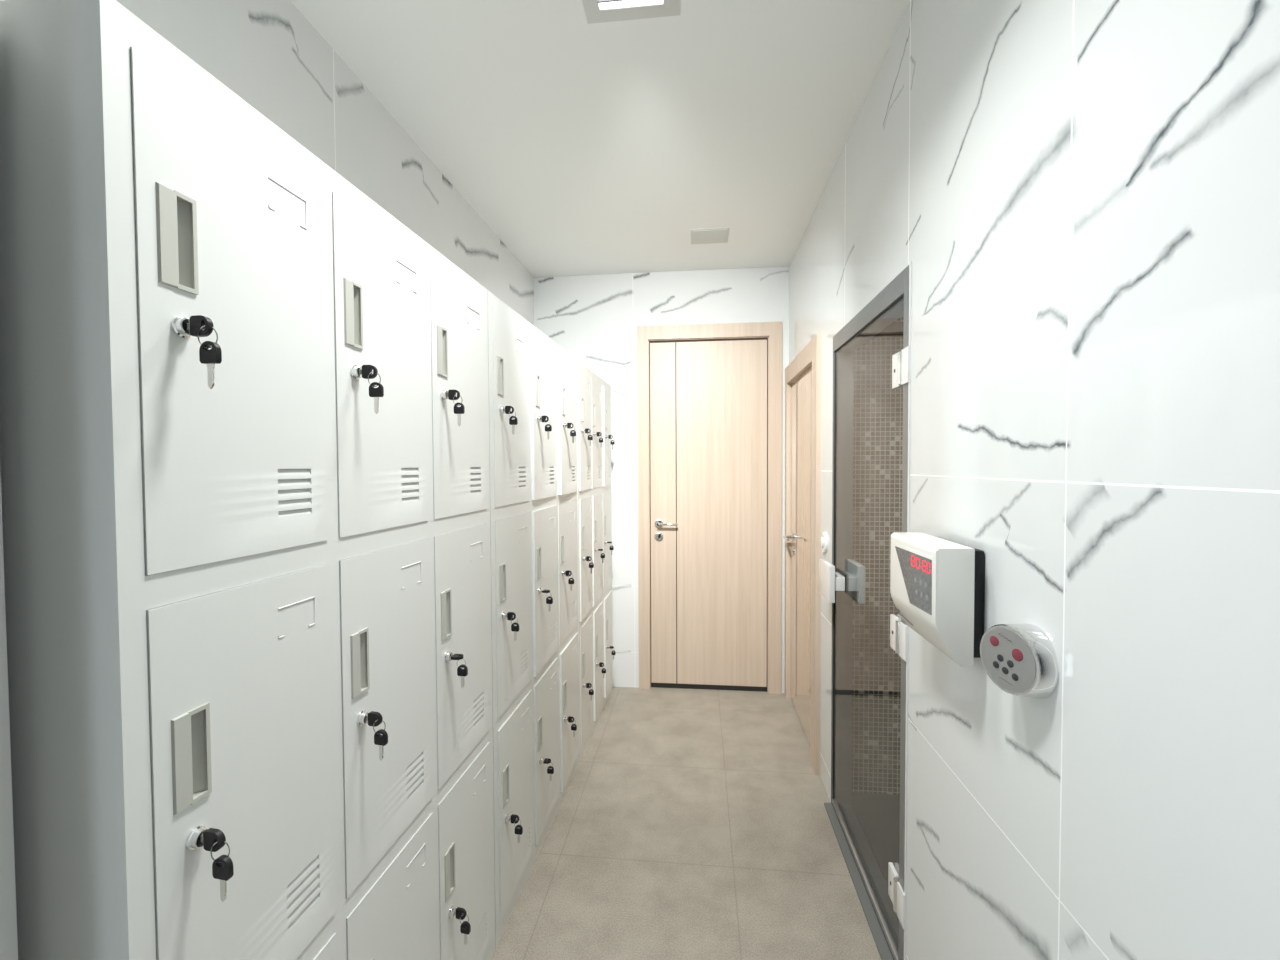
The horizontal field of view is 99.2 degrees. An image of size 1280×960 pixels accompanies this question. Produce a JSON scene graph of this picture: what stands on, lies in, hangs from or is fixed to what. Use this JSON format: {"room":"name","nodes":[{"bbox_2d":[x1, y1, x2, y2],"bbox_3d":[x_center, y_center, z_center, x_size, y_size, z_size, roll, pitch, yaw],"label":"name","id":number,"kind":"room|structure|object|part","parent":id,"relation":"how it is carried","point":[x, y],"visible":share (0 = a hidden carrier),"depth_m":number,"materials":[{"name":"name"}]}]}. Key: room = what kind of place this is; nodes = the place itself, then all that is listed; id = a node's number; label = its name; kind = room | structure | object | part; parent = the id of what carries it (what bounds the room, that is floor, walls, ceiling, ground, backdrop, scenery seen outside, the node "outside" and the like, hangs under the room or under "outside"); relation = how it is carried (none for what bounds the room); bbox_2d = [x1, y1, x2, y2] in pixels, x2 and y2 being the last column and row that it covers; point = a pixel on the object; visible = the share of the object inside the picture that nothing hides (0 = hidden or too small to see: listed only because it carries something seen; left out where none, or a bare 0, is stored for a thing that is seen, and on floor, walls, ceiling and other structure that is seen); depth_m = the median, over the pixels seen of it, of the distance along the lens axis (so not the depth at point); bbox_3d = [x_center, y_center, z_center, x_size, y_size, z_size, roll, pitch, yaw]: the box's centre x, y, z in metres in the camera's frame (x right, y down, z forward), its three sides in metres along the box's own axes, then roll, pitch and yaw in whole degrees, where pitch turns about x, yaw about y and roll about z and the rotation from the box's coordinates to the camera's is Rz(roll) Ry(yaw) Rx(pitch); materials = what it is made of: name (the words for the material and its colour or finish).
{"room":"changing room","nodes":[
{"label":"changing room","id":0,"kind":"room"},
{"bbox_2d":[0,472,17,959],"bbox_3d":[-0.807,0.093,0.530,0.296,2.527,0.096,0,2,6],"label":"wall","id":1,"kind":"structure","parent":0,"point":[8,915],"depth_m":0.56,"materials":[{"name":"white paint"}]},
{"bbox_2d":[0,0,533,325],"bbox_3d":[-0.938,0.077,1.168,0.100,2.527,4.718,0,2,6],"label":"wall","id":2,"kind":"structure","parent":0,"point":[266,52],"depth_m":1.50,"materials":[{"name":"stone"}]},
{"bbox_2d":[290,0,909,276],"bbox_3d":[-0.067,-1.238,1.039,2.350,0.100,4.718,0,2,6],"label":"ceiling","id":3,"kind":"structure","parent":0,"point":[585,148],"depth_m":1.77,"materials":[{"name":"white paint"}]},
{"bbox_2d":[582,0,679,23],"bbox_3d":[-0.030,-1.189,1.295,0.241,0.012,0.241,0,2,6],"label":"recessed light","id":4,"kind":"object","parent":3,"relation":"in","point":[596,11],"visible":1,"depth_m":1.38,"materials":[{"name":"white"}]},
{"bbox_2d":[599,0,662,7],"bbox_3d":[-0.030,-1.192,1.292,0.161,0.002,0.154,0,2,6],"label":"diffuser","id":5,"kind":"object","parent":4,"relation":"attached to","point":[602,3],"depth_m":1.36,"materials":[{"name":"white"}]},
{"bbox_2d":[691,227,728,243],"bbox_3d":[0.352,-1.233,2.757,0.188,0.006,0.178,0,2,6],"label":"access panel","id":6,"kind":"object","parent":3,"relation":"attached to","point":[703,235],"visible":1,"depth_m":2.74,"materials":[{"name":"white"}]},
{"bbox_2d":[534,266,788,692],"bbox_3d":[0.161,0.013,3.361,1.616,2.527,0.120,0,2,6],"label":"wall","id":7,"kind":"structure","parent":0,"point":[595,319],"depth_m":3.31,"materials":[{"name":"tile"}]},
{"bbox_2d":[637,322,781,693],"bbox_3d":[0.415,0.175,3.279,0.855,2.205,0.086,0,2,6],"label":"door","id":8,"kind":"structure","parent":7,"relation":"in","point":[709,396],"depth_m":3.29,"materials":[{"name":"brown wood"}]},
{"bbox_3d":[0.116,0.347,3.323,0.052,0.052,0.008,0,2,6],"label":"keyhole plate","id":9,"kind":"part","parent":8,"relation":"part of","materials":[{"name":"silver metal"}]},
{"bbox_3d":[0.157,0.268,3.293,0.142,0.052,0.054,0,2,6],"label":"handle","id":10,"kind":"part","parent":8,"relation":"part of","materials":[{"name":"silver metal"}]},
{"bbox_2d":[491,687,899,959],"bbox_3d":[0.344,1.382,1.066,3.150,0.112,4.718,0,2,6],"label":"floor","id":11,"kind":"structure","parent":0,"point":[689,824],"depth_m":1.95,"materials":[{"name":"beige tile"}]},
{"bbox_2d":[0,0,494,959],"bbox_3d":[-0.665,0.417,1.069,0.408,1.850,0.952,0,2,8],"label":"lockers","id":12,"kind":"object","parent":11,"relation":"on","point":[212,595],"visible":1,"depth_m":0.68,"materials":[{"name":"white metal"}]},
{"bbox_3d":[-0.536,-0.274,0.625,0.018,0.110,0.046,0,2,8],"label":"handle","id":13,"kind":"part","parent":12,"relation":"part of","materials":[{"name":"grey plastic"}]},
{"bbox_3d":[-0.534,0.326,0.641,0.018,0.110,0.046,0,2,8],"label":"handle","id":14,"kind":"part","parent":12,"relation":"part of","materials":[{"name":"grey plastic"}]},
{"bbox_2d":[189,315,221,388],"bbox_3d":[-0.502,-0.146,0.626,0.044,0.084,0.009,0,2,7],"label":"keys","id":15,"kind":"object","parent":12,"relation":"attached to","point":[199,325],"visible":1,"depth_m":0.62,"materials":[{"name":"black plastic"}]},
{"bbox_3d":[-0.492,-0.120,0.625,0.008,0.031,0.002,0,2,10],"label":"blade","id":16,"kind":"part","parent":15,"relation":"part of","materials":[{"name":"silver metal"}]},
{"bbox_2d":[202,828,233,901],"bbox_3d":[-0.499,0.454,0.641,0.044,0.084,0.009,0,2,9],"label":"keys","id":17,"kind":"object","parent":12,"relation":"attached to","point":[213,839],"visible":1,"depth_m":0.64,"materials":[{"name":"black plastic"}]},
{"bbox_3d":[-0.489,0.480,0.640,0.008,0.031,0.002,0,2,13],"label":"blade","id":18,"kind":"part","parent":17,"relation":"part of","materials":[{"name":"silver metal"}]},
{"bbox_3d":[-0.525,-0.181,0.724,0.016,0.562,0.280,0,2,8],"label":"door","id":19,"kind":"part","parent":12,"relation":"part of","materials":[{"name":"white metal"}]},
{"bbox_3d":[-0.522,0.422,0.740,0.016,0.568,0.280,0,2,8],"label":"door","id":20,"kind":"part","parent":12,"relation":"part of","materials":[{"name":"white metal"}]},
{"bbox_3d":[-0.509,-0.399,0.788,0.002,0.043,0.072,0,2,8],"label":"card frame","id":21,"kind":"part","parent":12,"relation":"part of","materials":[{"name":"white metal"}]},
{"bbox_3d":[-0.506,0.202,0.804,0.002,0.043,0.072,0,2,8],"label":"card frame","id":22,"kind":"part","parent":12,"relation":"part of","materials":[{"name":"white metal"}]},
{"bbox_3d":[-0.519,1.020,0.756,0.016,0.560,0.280,0,2,8],"label":"door","id":23,"kind":"part","parent":12,"relation":"part of","materials":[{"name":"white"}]},
{"bbox_3d":[-0.496,-0.283,0.931,0.018,0.110,0.046,0,2,8],"label":"handle","id":24,"kind":"part","parent":12,"relation":"part of","materials":[{"name":"grey plastic"}]},
{"bbox_3d":[-0.493,0.317,0.947,0.018,0.110,0.046,0,2,8],"label":"handle","id":25,"kind":"part","parent":12,"relation":"part of","materials":[{"name":"grey plastic"}]},
{"bbox_2d":[360,365,383,413],"bbox_3d":[-0.461,-0.155,0.933,0.044,0.084,0.009,0,2,2],"label":"keys","id":26,"kind":"object","parent":12,"relation":"attached to","point":[366,372],"visible":1,"depth_m":0.93,"materials":[{"name":"black plastic"}]},
{"bbox_3d":[-0.451,-0.129,0.933,0.008,0.031,0.002,0,2,5],"label":"blade","id":27,"kind":"part","parent":26,"relation":"part of","materials":[{"name":"silver metal"}]},
{"bbox_2d":[367,711,387,760],"bbox_3d":[-0.459,0.445,0.946,0.044,0.084,0.009,0,2,10],"label":"keys","id":28,"kind":"object","parent":12,"relation":"attached to","point":[374,719],"visible":1,"depth_m":0.94,"materials":[{"name":"black plastic"}]},
{"bbox_3d":[-0.449,0.472,0.945,0.008,0.031,0.002,0,2,13],"label":"blade","id":29,"kind":"part","parent":28,"relation":"part of","materials":[{"name":"silver metal"}]},
{"bbox_3d":[-0.485,-0.190,1.030,0.016,0.562,0.280,0,2,8],"label":"door","id":30,"kind":"part","parent":12,"relation":"part of","materials":[{"name":"white metal"}]},
{"bbox_3d":[-0.482,0.414,1.046,0.016,0.568,0.280,0,2,8],"label":"door","id":31,"kind":"part","parent":12,"relation":"part of","materials":[{"name":"white metal"}]},
{"bbox_3d":[-0.479,1.012,1.062,0.016,0.560,0.280,0,2,8],"label":"door","id":32,"kind":"part","parent":12,"relation":"part of","materials":[{"name":"white metal"}]},
{"bbox_3d":[-0.468,-0.407,1.094,0.002,0.043,0.072,0,2,8],"label":"card frame","id":33,"kind":"part","parent":12,"relation":"part of","materials":[{"name":"white metal"}]},
{"bbox_3d":[-0.465,0.193,1.110,0.002,0.043,0.072,0,2,8],"label":"card frame","id":34,"kind":"part","parent":12,"relation":"part of","materials":[{"name":"white metal"}]},
{"bbox_3d":[-0.462,0.796,1.126,0.002,0.043,0.072,0,2,8],"label":"card frame","id":35,"kind":"part","parent":12,"relation":"part of","materials":[{"name":"white metal"}]},
{"bbox_3d":[-0.455,-0.291,1.236,0.018,0.110,0.046,0,2,8],"label":"handle","id":36,"kind":"part","parent":12,"relation":"part of","materials":[{"name":"grey plastic"}]},
{"bbox_3d":[-0.452,0.309,1.252,0.018,0.110,0.046,0,2,8],"label":"handle","id":37,"kind":"part","parent":12,"relation":"part of","materials":[{"name":"grey plastic"}]},
{"bbox_3d":[-0.450,0.911,1.269,0.018,0.110,0.046,0,2,8],"label":"handle","id":38,"kind":"part","parent":12,"relation":"part of","materials":[{"name":"grey plastic"}]},
{"bbox_2d":[447,390,464,425],"bbox_3d":[-0.421,-0.163,1.238,0.044,0.084,0.009,0,2,4],"label":"keys","id":39,"kind":"object","parent":12,"relation":"attached to","point":[451,394],"visible":1,"depth_m":1.24,"materials":[{"name":"black plastic"}]},
{"bbox_3d":[-0.410,-0.137,1.238,0.008,0.031,0.002,0,2,7],"label":"blade","id":40,"kind":"part","parent":39,"relation":"part of","materials":[{"name":"silver metal"}]},
{"bbox_3d":[-0.444,-0.198,1.335,0.016,0.562,0.280,0,2,8],"label":"door","id":41,"kind":"part","parent":12,"relation":"part of","materials":[{"name":"white metal"}]},
{"bbox_2d":[450,654,467,687],"bbox_3d":[-0.418,0.441,1.254,0.044,0.075,0.023,0,2,10],"label":"keys","id":42,"kind":"object","parent":12,"relation":"attached to","point":[461,672],"visible":1,"depth_m":1.25,"materials":[{"name":"black plastic"}]},
{"bbox_3d":[-0.408,0.463,1.253,0.008,0.031,0.002,0,2,9],"label":"blade","id":43,"kind":"part","parent":42,"relation":"part of","materials":[{"name":"silver metal"}]},
{"bbox_3d":[-0.441,0.405,1.352,0.016,0.568,0.280,0,2,8],"label":"door","id":44,"kind":"part","parent":12,"relation":"part of","materials":[{"name":"white metal"}]},
{"bbox_2d":[455,907,470,944],"bbox_3d":[-0.415,1.039,1.268,0.044,0.084,0.009,0,2,11],"label":"keys","id":45,"kind":"object","parent":12,"relation":"attached to","point":[465,928],"visible":1,"depth_m":1.26,"materials":[{"name":"black plastic"}]},
{"bbox_3d":[-0.405,1.066,1.267,0.008,0.031,0.002,0,2,14],"label":"blade","id":46,"kind":"part","parent":45,"relation":"part of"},
{"bbox_3d":[-0.438,1.003,1.368,0.016,0.560,0.280,0,2,8],"label":"door","id":47,"kind":"part","parent":12,"relation":"part of","materials":[{"name":"white metal"}]},
{"bbox_3d":[-0.427,-0.415,1.399,0.002,0.043,0.072,0,2,8],"label":"card frame","id":48,"kind":"part","parent":12,"relation":"part of","materials":[{"name":"white metal"}]},
{"bbox_2d":[487,290,579,947],"bbox_3d":[-0.532,0.391,2.031,0.419,1.850,0.980,0,2,8],"label":"lockers","id":49,"kind":"object","parent":11,"relation":"on","point":[534,511],"visible":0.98,"depth_m":1.81,"materials":[{"name":"white metal"}]},
{"bbox_3d":[-0.410,-0.300,1.574,0.018,0.110,0.046,0,2,8],"label":"handle","id":50,"kind":"part","parent":49,"relation":"part of","materials":[{"name":"grey plastic"}]},
{"bbox_3d":[-0.408,0.300,1.590,0.018,0.110,0.046,0,2,8],"label":"handle","id":51,"kind":"part","parent":49,"relation":"part of","materials":[{"name":"grey plastic"}]},
{"bbox_3d":[-0.402,0.902,1.606,0.018,0.110,0.046,0,2,7],"label":"handle","id":52,"kind":"part","parent":49,"relation":"part of","materials":[{"name":"grey plastic"}]},
{"bbox_2d":[504,406,517,434],"bbox_3d":[-0.376,-0.172,1.575,0.044,0.084,0.009,0,2,4],"label":"keys","id":53,"kind":"object","parent":49,"relation":"attached to","point":[507,409],"visible":1,"depth_m":1.57,"materials":[{"name":"black plastic"}]},
{"bbox_3d":[-0.399,-0.207,1.677,0.016,0.562,0.289,0,2,8],"label":"door","id":54,"kind":"part","parent":49,"relation":"part of","materials":[{"name":"white metal"}]},
{"bbox_2d":[506,612,518,640],"bbox_3d":[-0.373,0.428,1.590,0.044,0.084,0.009,0,2,11],"label":"keys","id":55,"kind":"object","parent":49,"relation":"attached to","point":[509,615],"visible":1,"depth_m":1.59,"materials":[{"name":"black plastic"}]},
{"bbox_3d":[-0.396,0.396,1.693,0.016,0.568,0.289,0,2,8],"label":"door","id":56,"kind":"part","parent":49,"relation":"part of","materials":[{"name":"white metal"}]},
{"bbox_3d":[-0.391,0.994,1.709,0.016,0.560,0.289,0,2,7],"label":"door","id":57,"kind":"part","parent":49,"relation":"part of","materials":[{"name":"white metal"}]},
{"bbox_2d":[510,814,522,843],"bbox_3d":[-0.368,1.030,1.607,0.044,0.084,0.009,0,2,5],"label":"keys","id":58,"kind":"object","parent":49,"relation":"attached to","point":[518,829],"visible":1,"depth_m":1.60,"materials":[{"name":"black plastic"}]},
{"bbox_3d":[-0.362,-0.309,1.888,0.018,0.110,0.046,0,2,6],"label":"handle","id":59,"kind":"part","parent":49,"relation":"part of","materials":[{"name":"grey plastic"}]},
{"bbox_3d":[-0.360,0.291,1.904,0.018,0.110,0.046,0,2,7],"label":"handle","id":60,"kind":"part","parent":49,"relation":"part of","materials":[{"name":"grey plastic"}]},
{"bbox_3d":[-0.360,0.893,1.921,0.018,0.110,0.046,0,2,7],"label":"handle","id":61,"kind":"part","parent":49,"relation":"part of","materials":[{"name":"grey plastic"}]},
{"bbox_3d":[-0.352,-0.216,1.991,0.016,0.562,0.289,0,2,6],"label":"door","id":62,"kind":"part","parent":49,"relation":"part of","materials":[{"name":"white metal"}]},
{"bbox_3d":[-0.350,0.387,2.007,0.016,0.568,0.289,0,2,7],"label":"door","id":63,"kind":"part","parent":49,"relation":"part of","materials":[{"name":"white metal"}]},
{"bbox_2d":[541,416,551,439],"bbox_3d":[-0.328,-0.181,1.888,0.044,0.084,0.009,0,2,9],"label":"keys","id":64,"kind":"object","parent":49,"relation":"attached to","point":[543,418],"visible":1,"depth_m":1.89,"materials":[{"name":"black plastic"}]},
{"bbox_3d":[-0.349,0.985,2.024,0.016,0.560,0.289,0,2,7],"label":"door","id":65,"kind":"part","parent":49,"relation":"part of","materials":[{"name":"white metal"}]},
{"bbox_2d":[542,590,552,611],"bbox_3d":[-0.326,0.423,1.905,0.044,0.075,0.023,0,2,12],"label":"keys","id":66,"kind":"object","parent":49,"relation":"attached to","point":[549,601],"visible":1,"depth_m":1.90,"materials":[{"name":"black plastic"}]},
{"bbox_2d":[543,758,553,781],"bbox_3d":[-0.325,1.026,1.923,0.044,0.075,0.023,0,2,8],"label":"keys","id":67,"kind":"object","parent":49,"relation":"attached to","point":[550,772],"visible":1,"depth_m":1.92,"materials":[{"name":"black plastic"}]},
{"bbox_3d":[-0.324,0.282,2.220,0.018,0.110,0.046,0,2,8],"label":"handle","id":68,"kind":"part","parent":49,"relation":"part of","materials":[{"name":"grey plastic"}]},
{"bbox_3d":[-0.316,-0.318,2.202,0.018,0.110,0.046,0,2,6],"label":"handle","id":69,"kind":"part","parent":49,"relation":"part of","materials":[{"name":"grey plastic"}]},
{"bbox_3d":[-0.315,0.885,2.235,0.018,0.110,0.046,0,2,7],"label":"handle","id":70,"kind":"part","parent":49,"relation":"part of","materials":[{"name":"grey plastic"}]},
{"bbox_3d":[-0.307,-0.225,2.305,0.016,0.562,0.289,0,2,6],"label":"door","id":71,"kind":"part","parent":49,"relation":"part of","materials":[{"name":"white metal"}]},
{"bbox_3d":[-0.312,0.379,2.323,0.016,0.568,0.289,0,2,8],"label":"door","id":72,"kind":"part","parent":49,"relation":"part of","materials":[{"name":"white metal"}]},
{"bbox_3d":[-0.305,0.977,2.338,0.016,0.560,0.289,0,2,7],"label":"door","id":73,"kind":"part","parent":49,"relation":"part of","materials":[{"name":"white metal"}]},
{"bbox_2d":[565,570,573,590],"bbox_3d":[-0.290,0.410,2.219,0.044,0.084,0.009,0,2,10],"label":"keys","id":74,"kind":"object","parent":49,"relation":"attached to","point":[567,572],"visible":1,"depth_m":2.22,"materials":[{"name":"black plastic"}]},
{"bbox_2d":[566,423,575,442],"bbox_3d":[-0.281,-0.190,2.206,0.044,0.084,0.009,0,2,-2],"label":"keys","id":75,"kind":"object","parent":49,"relation":"attached to","point":[568,425],"visible":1,"depth_m":2.20,"materials":[{"name":"black plastic"}]},
{"bbox_2d":[567,716,576,736],"bbox_3d":[-0.281,1.013,2.236,0.044,0.084,0.009,0,2,7],"label":"keys","id":76,"kind":"object","parent":49,"relation":"attached to","point":[573,726],"visible":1,"depth_m":2.23,"materials":[{"name":"black plastic"}]},
{"bbox_2d":[576,359,612,759],"bbox_3d":[-0.412,0.366,2.940,0.417,1.850,0.845,0,2,8],"label":"lockers","id":77,"kind":"object","parent":11,"relation":"on","point":[594,478],"visible":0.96,"depth_m":2.81,"materials":[{"name":"white metal"}]},
{"bbox_3d":[-0.278,-0.327,2.546,0.018,0.110,0.046,0,2,7],"label":"handle","id":78,"kind":"part","parent":77,"relation":"part of","materials":[{"name":"grey plastic"}]},
{"bbox_3d":[-0.276,0.875,2.579,0.018,0.110,0.046,0,2,8],"label":"handle","id":79,"kind":"part","parent":77,"relation":"part of","materials":[{"name":"grey plastic"}]},
{"bbox_3d":[-0.274,0.273,2.562,0.018,0.110,0.046,0,2,7],"label":"handle","id":80,"kind":"part","parent":77,"relation":"part of","materials":[{"name":"grey plastic"}]},
{"bbox_3d":[-0.269,-0.234,2.629,0.016,0.562,0.249,0,2,7],"label":"door","id":81,"kind":"part","parent":77,"relation":"part of","materials":[{"name":"white metal"}]},
{"bbox_3d":[-0.266,0.370,2.645,0.016,0.568,0.249,0,2,7],"label":"door","id":82,"kind":"part","parent":77,"relation":"part of","materials":[{"name":"white metal"}]},
{"bbox_3d":[-0.266,0.968,2.662,0.016,0.560,0.249,0,2,8],"label":"door","id":83,"kind":"part","parent":77,"relation":"part of","materials":[{"name":"white metal"}]},
{"bbox_2d":[584,428,592,445],"bbox_3d":[-0.243,-0.199,2.548,0.044,0.084,0.009,0,2,2],"label":"keys","id":84,"kind":"object","parent":77,"relation":"attached to","point":[586,429],"visible":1,"depth_m":2.54,"materials":[{"name":"black plastic"}]},
{"bbox_2d":[585,683,593,699],"bbox_3d":[-0.241,1.003,2.580,0.044,0.084,0.009,0,2,3],"label":"keys","id":85,"kind":"object","parent":77,"relation":"attached to","point":[588,685],"visible":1,"depth_m":2.58,"materials":[{"name":"black plastic"}]},
{"bbox_2d":[585,556,593,573],"bbox_3d":[-0.239,0.401,2.565,0.044,0.084,0.009,0,2,-3],"label":"keys","id":86,"kind":"object","parent":77,"relation":"attached to","point":[587,557],"visible":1,"depth_m":2.56,"materials":[{"name":"black plastic"}]},
{"bbox_3d":[-0.245,-0.335,2.818,0.018,0.110,0.046,0,2,8],"label":"handle","id":87,"kind":"part","parent":77,"relation":"part of","materials":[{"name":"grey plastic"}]},
{"bbox_3d":[-0.239,0.265,2.833,0.018,0.110,0.046,0,2,7],"label":"handle","id":88,"kind":"part","parent":77,"relation":"part of","materials":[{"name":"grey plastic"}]},
{"bbox_3d":[-0.236,-0.241,2.901,0.016,0.562,0.249,0,2,8],"label":"door","id":89,"kind":"part","parent":77,"relation":"part of","materials":[{"name":"white metal"}]},
{"bbox_3d":[-0.234,0.868,2.849,0.018,0.110,0.046,0,2,6],"label":"handle","id":90,"kind":"part","parent":77,"relation":"part of","materials":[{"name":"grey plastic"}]},
{"bbox_3d":[-0.231,0.362,2.917,0.016,0.568,0.249,0,2,7],"label":"door","id":91,"kind":"part","parent":77,"relation":"part of","materials":[{"name":"white metal"}]},
{"bbox_3d":[-0.226,0.960,2.932,0.016,0.560,0.249,0,2,6],"label":"door","id":92,"kind":"part","parent":77,"relation":"part of","materials":[{"name":"white metal"}]},
{"bbox_2d":[596,432,602,447],"bbox_3d":[-0.211,-0.206,2.818,0.044,0.084,0.009,0,2,6],"label":"keys","id":93,"kind":"object","parent":77,"relation":"attached to","point":[597,433],"visible":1,"depth_m":2.81,"materials":[{"name":"black plastic"}]},
{"bbox_2d":[598,549,604,562],"bbox_3d":[-0.204,0.398,2.837,0.044,0.075,0.023,0,2,0],"label":"keys","id":94,"kind":"object","parent":77,"relation":"attached to","point":[602,555],"visible":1,"depth_m":2.83,"materials":[{"name":"black plastic"}]},
{"bbox_2d":[599,662,605,677],"bbox_3d":[-0.199,0.996,2.849,0.044,0.084,0.009,0,2,10],"label":"keys","id":95,"kind":"object","parent":77,"relation":"attached to","point":[603,670],"visible":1,"depth_m":2.85,"materials":[{"name":"black plastic"}]},
{"bbox_3d":[-0.206,0.258,3.105,0.018,0.110,0.046,0,2,8],"label":"handle","id":96,"kind":"part","parent":77,"relation":"part of","materials":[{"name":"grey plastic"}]},
{"bbox_3d":[-0.201,-0.342,3.088,0.018,0.110,0.046,0,2,6],"label":"handle","id":97,"kind":"part","parent":77,"relation":"part of","materials":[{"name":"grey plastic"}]},
{"bbox_3d":[-0.196,0.860,3.120,0.018,0.110,0.046,0,2,6],"label":"handle","id":98,"kind":"part","parent":77,"relation":"part of","materials":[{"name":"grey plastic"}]},
{"bbox_3d":[-0.194,-0.248,3.171,0.016,0.562,0.249,0,2,6],"label":"door","id":99,"kind":"part","parent":77,"relation":"part of","materials":[{"name":"white metal"}]},
{"bbox_3d":[-0.197,0.355,3.188,0.016,0.568,0.249,0,2,8],"label":"door","id":100,"kind":"part","parent":77,"relation":"part of","materials":[{"name":"white metal"}]},
{"bbox_3d":[-0.189,0.953,3.204,0.016,0.560,0.249,0,2,6],"label":"door","id":101,"kind":"part","parent":77,"relation":"part of","materials":[{"name":"white metal"}]},
{"bbox_2d":[607,542,613,554],"bbox_3d":[-0.172,0.390,3.106,0.044,0.075,0.023,0,2,11],"label":"keys","id":102,"kind":"object","parent":77,"relation":"attached to","point":[610,547],"visible":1,"depth_m":3.10,"materials":[{"name":"black plastic"}]},
{"bbox_2d":[608,435,614,449],"bbox_3d":[-0.166,-0.214,3.092,0.044,0.084,0.009,0,2,-3],"label":"keys","id":103,"kind":"object","parent":77,"relation":"attached to","point":[609,436],"visible":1,"depth_m":3.09,"materials":[{"name":"black plastic"}]},
{"bbox_2d":[609,646,615,659],"bbox_3d":[-0.162,0.993,3.121,0.044,0.075,0.023,0,2,11],"label":"keys","id":104,"kind":"object","parent":77,"relation":"attached to","point":[613,652],"visible":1,"depth_m":3.12,"materials":[{"name":"black plastic"}]},
{"bbox_2d":[851,315,903,794],"bbox_3d":[1.397,0.276,2.212,1.095,2.050,0.080,0,2,6],"label":"wall","id":105,"kind":"structure","parent":0,"point":[878,407],"depth_m":2.22,"materials":[{"name":"brown tile"}]},
{"bbox_2d":[873,322,903,337],"bbox_3d":[1.388,-0.602,2.144,1.095,0.060,0.008,0,2,6],"label":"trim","id":106,"kind":"structure","parent":105,"relation":"attached to","point":[895,330],"depth_m":2.18,"materials":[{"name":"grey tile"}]},
{"bbox_2d":[789,0,1279,959],"bbox_3d":[0.671,0.075,0.935,0.076,2.527,4.598,0,2,6],"label":"wall","id":107,"kind":"structure","parent":0,"point":[1082,197],"depth_m":0.74,"materials":[{"name":"tile"}]},
{"bbox_2d":[783,334,821,774],"bbox_3d":[0.845,0.323,2.797,0.128,1.930,0.858,0,2,6],"label":"door","id":108,"kind":"structure","parent":107,"relation":"in","point":[803,375],"depth_m":2.75,"materials":[{"name":"brown wood"}]},
{"bbox_3d":[0.837,0.327,3.056,0.056,0.052,0.147,0,2,6],"label":"handle","id":109,"kind":"part","parent":108,"relation":"part of","materials":[{"name":"silver metal"}]},
{"bbox_2d":[820,532,827,552],"bbox_3d":[0.770,0.262,2.291,0.017,0.092,0.092,0,2,6],"label":"button","id":110,"kind":"object","parent":107,"relation":"attached to","point":[824,540],"visible":1,"depth_m":2.27,"materials":[{"name":"white plastic"}]},
{"bbox_2d":[819,265,909,959],"bbox_3d":[0.733,0.382,1.773,0.130,1.868,0.792,0,2,6],"label":"door","id":111,"kind":"structure","parent":107,"relation":"in","point":[841,581],"depth_m":1.99,"materials":[{"name":"black glass"}]},
{"bbox_3d":[0.710,0.379,2.072,0.020,0.135,0.170,0,2,6],"label":"handle","id":112,"kind":"part","parent":111,"relation":"part of","materials":[{"name":"white metal"}]},
{"bbox_3d":[0.797,0.379,2.060,0.058,0.135,0.165,0,2,6],"label":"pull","id":113,"kind":"part","parent":111,"relation":"part of","materials":[{"name":"white metal"}]},
{"bbox_3d":[0.751,1.312,1.800,0.105,0.008,0.782,0,2,6],"label":"sill","id":114,"kind":"part","parent":111,"relation":"part of","materials":[{"name":"grey metal"}]},
{"bbox_3d":[0.737,1.290,1.815,0.016,0.017,0.732,0,2,6],"label":"rail","id":115,"kind":"part","parent":111,"relation":"part of","materials":[{"name":"silver metal"}]},
{"bbox_3d":[0.701,1.108,1.490,0.026,0.090,0.052,0,2,6],"label":"clamp plate","id":116,"kind":"part","parent":111,"relation":"part of","materials":[{"name":"white metal"}]},
{"bbox_3d":[0.698,0.414,1.472,0.026,0.090,0.052,0,2,6],"label":"clamp plate","id":117,"kind":"part","parent":111,"relation":"part of","materials":[{"name":"white metal"}]},
{"bbox_3d":[0.695,-0.292,1.453,0.026,0.090,0.052,0,2,6],"label":"clamp plate","id":118,"kind":"part","parent":111,"relation":"part of","materials":[{"name":"white metal"}]},
{"bbox_2d":[904,261,911,959],"bbox_3d":[0.681,0.391,1.383,0.008,1.872,0.006,0,2,6],"label":"door frame","id":119,"kind":"structure","parent":107,"relation":"attached to","point":[910,262],"depth_m":1.38,"materials":[{"name":"white metal"}]},
{"bbox_2d":[890,532,984,666],"bbox_3d":[0.604,0.232,1.121,0.096,0.221,0.240,0,2,6],"label":"control box","id":120,"kind":"object","parent":107,"relation":"attached to","point":[937,584],"visible":0.99,"depth_m":1.01,"materials":[{"name":"white plastic"}]},
{"bbox_3d":[0.638,0.229,1.118,0.028,0.203,0.213,0,2,6],"label":"plate","id":121,"kind":"part","parent":120,"relation":"part of","materials":[{"name":"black plastic"}]},
{"bbox_2d":[980,624,1058,698],"bbox_3d":[0.596,0.285,0.864,0.059,0.113,0.113,0,2,6],"label":"controller","id":122,"kind":"object","parent":107,"relation":"attached to","point":[1020,659],"visible":1,"depth_m":0.84,"materials":[{"name":"white plastic"}]},
{"bbox_3d":[0.584,0.285,0.866,0.002,0.098,0.098,-1,2,-13],"label":"plate","id":123,"kind":"part","parent":122,"relation":"part of","materials":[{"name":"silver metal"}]}
]}

